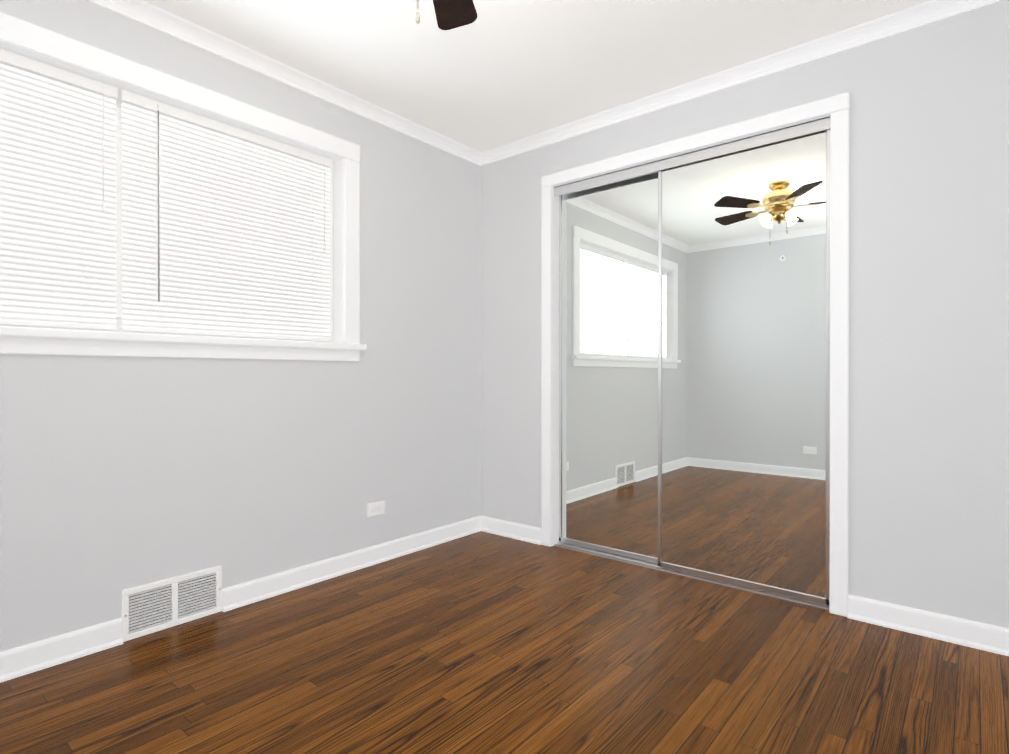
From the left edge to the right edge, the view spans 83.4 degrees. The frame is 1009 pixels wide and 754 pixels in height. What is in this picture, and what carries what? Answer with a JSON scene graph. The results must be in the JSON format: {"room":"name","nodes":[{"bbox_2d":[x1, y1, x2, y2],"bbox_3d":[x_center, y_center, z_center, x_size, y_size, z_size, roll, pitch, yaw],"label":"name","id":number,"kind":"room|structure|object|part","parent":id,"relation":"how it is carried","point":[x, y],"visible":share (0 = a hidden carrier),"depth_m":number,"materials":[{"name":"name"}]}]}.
{"room":"empty bedroom","nodes":[
{"label":"empty bedroom","id":0,"kind":"room"},
{"bbox_2d":[0,0,480,651],"bbox_3d":[-1.294,-0.214,2.463,0.150,2.440,3.680,0,0,40],"label":"wall","id":1,"kind":"structure","parent":0,"point":[118,474],"depth_m":2.55,"materials":[{"name":"grey paint"}]},
{"bbox_2d":[0,618,122,682],"bbox_3d":[-1.869,0.963,1.640,0.026,0.092,1.313,0,0,40],"label":"baseboard","id":2,"kind":"structure","parent":1,"relation":"attached to","point":[19,661],"depth_m":1.99,"materials":[{"name":"white wood"}]},
{"bbox_2d":[121,565,221,641],"bbox_3d":[-1.334,0.909,2.292,0.014,0.196,0.370,0,0,40],"label":"air vent","id":3,"kind":"object","parent":1,"relation":"in","point":[150,608],"visible":1,"depth_m":2.28,"materials":[{"name":"white metal"}]},
{"bbox_2d":[0,12,366,361],"bbox_3d":[-1.487,-0.642,2.188,0.197,1.129,2.166,0,0,40],"label":"window unit","id":4,"kind":"structure","parent":1,"relation":"in","point":[145,211],"depth_m":2.29,"materials":[{"name":"white"}]},
{"bbox_2d":[0,48,117,329],"bbox_3d":[-1.792,-0.645,1.827,0.043,0.933,0.933,0,0,40],"label":"blind","id":5,"kind":"object","parent":4,"relation":"attached to","point":[59,122],"depth_m":2.04,"materials":[{"name":"white plastic"}]},
{"bbox_3d":[-1.535,-0.643,2.227,0.074,0.949,1.946,0,0,40],"label":"frame","id":6,"kind":"part","parent":4,"relation":"part of","materials":[{"name":"white plastic"}]},
{"bbox_2d":[119,89,331,341],"bbox_3d":[-1.187,-0.648,2.553,0.043,0.933,0.933,0,0,40],"label":"blind","id":7,"kind":"object","parent":4,"relation":"attached to","point":[225,225],"depth_m":2.48,"materials":[{"name":"white plastic"}]},
{"bbox_2d":[87,0,482,164],"bbox_3d":[-1.214,-1.405,2.392,0.058,0.058,3.380,0,0,40],"label":"crown molding","id":8,"kind":"structure","parent":1,"relation":"attached to","point":[194,34],"depth_m":2.59,"materials":[{"name":"white wood"}]},
{"bbox_2d":[222,516,479,611],"bbox_3d":[-0.678,0.958,3.070,0.026,0.092,1.665,0,0,40],"label":"baseboard","id":9,"kind":"structure","parent":1,"relation":"attached to","point":[236,596],"depth_m":2.86,"materials":[{"name":"white wood"}]},
{"bbox_2d":[367,500,384,516],"bbox_3d":[-0.693,0.714,3.065,0.008,0.072,0.117,0,0,40],"label":"outlet","id":10,"kind":"object","parent":1,"relation":"attached to","point":[375,508],"visible":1,"depth_m":3.06,"materials":[{"name":"white plastic"}]},
{"bbox_2d":[0,531,1008,753],"bbox_3d":[0.064,1.038,1.793,3.100,0.060,4.380,0,0,40],"label":"floor","id":11,"kind":"structure","parent":0,"point":[481,642],"depth_m":1.91,"materials":[{"name":"brown wood"}]},
{"bbox_2d":[144,0,929,151],"bbox_3d":[0.064,-1.462,1.784,3.100,0.060,4.380,0,0,40],"label":"ceiling","id":12,"kind":"structure","parent":0,"point":[496,73],"depth_m":2.45,"materials":[{"name":"white paint"}]},
{"bbox_2d":[415,0,476,29],"bbox_3d":[-0.229,-1.201,1.483,1.015,0.459,0.974,0,0,40],"label":"ceiling fan","id":13,"kind":"object","parent":12,"relation":"hanging from","point":[451,14],"visible":1,"depth_m":1.95,"materials":[{"name":"brown metal"}]},
{"bbox_2d":[481,0,1008,627],"bbox_3d":[1.235,-0.216,3.077,2.950,2.440,0.800,0,0,40],"label":"wall","id":14,"kind":"structure","parent":0,"point":[927,316],"depth_m":2.26,"materials":[{"name":"grey paint"}]},
{"bbox_2d":[480,516,541,544],"bbox_3d":[0.041,0.956,3.538,0.472,0.092,0.026,0,0,40],"label":"baseboard","id":15,"kind":"structure","parent":14,"relation":"attached to","point":[526,533],"depth_m":3.53,"materials":[{"name":"white wood"}]},
{"bbox_2d":[559,171,657,563],"bbox_3d":[0.611,-0.066,3.171,0.727,2.107,0.024,0,0,40],"label":"mirrored closet door","id":16,"kind":"structure","parent":14,"relation":"in","point":[608,367],"depth_m":3.18,"materials":[{"name":"mirror glass"},{"name":"satin aluminium"}]},
{"bbox_2d":[553,116,829,609],"bbox_3d":[0.874,-0.060,2.928,1.448,2.128,0.083,0,0,40],"label":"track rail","id":17,"kind":"object","parent":14,"relation":"attached to","point":[795,131],"visible":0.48,"depth_m":2.81,"materials":[{"name":"silver metal"}]},
{"bbox_2d":[541,92,849,616],"bbox_3d":[0.881,-0.094,2.936,1.584,2.196,0.171,0,0,40],"label":"trim","id":18,"kind":"structure","parent":14,"relation":"attached to","point":[835,108],"depth_m":2.48,"materials":[{"name":"white wood"}]},
{"bbox_2d":[479,0,1001,165],"bbox_3d":[0.899,-1.406,2.794,2.670,0.058,0.058,0,0,40],"label":"crown molding","id":19,"kind":"structure","parent":14,"relation":"attached to","point":[931,11],"depth_m":2.59,"materials":[{"name":"white wood"}]},
{"bbox_2d":[658,129,829,604],"bbox_3d":[1.111,-0.065,2.705,0.793,2.107,0.024,0,0,40],"label":"mirrored closet door","id":20,"kind":"structure","parent":14,"relation":"in","point":[743,367],"depth_m":2.67,"materials":[{"name":"mirror glass"},{"name":"satin aluminium"}]},
{"bbox_2d":[848,594,1008,655],"bbox_3d":[1.699,0.961,2.158,0.674,0.092,0.026,0,0,40],"label":"baseboard","id":21,"kind":"structure","parent":14,"relation":"attached to","point":[973,634],"depth_m":2.19,"materials":[{"name":"white wood"}]}
]}

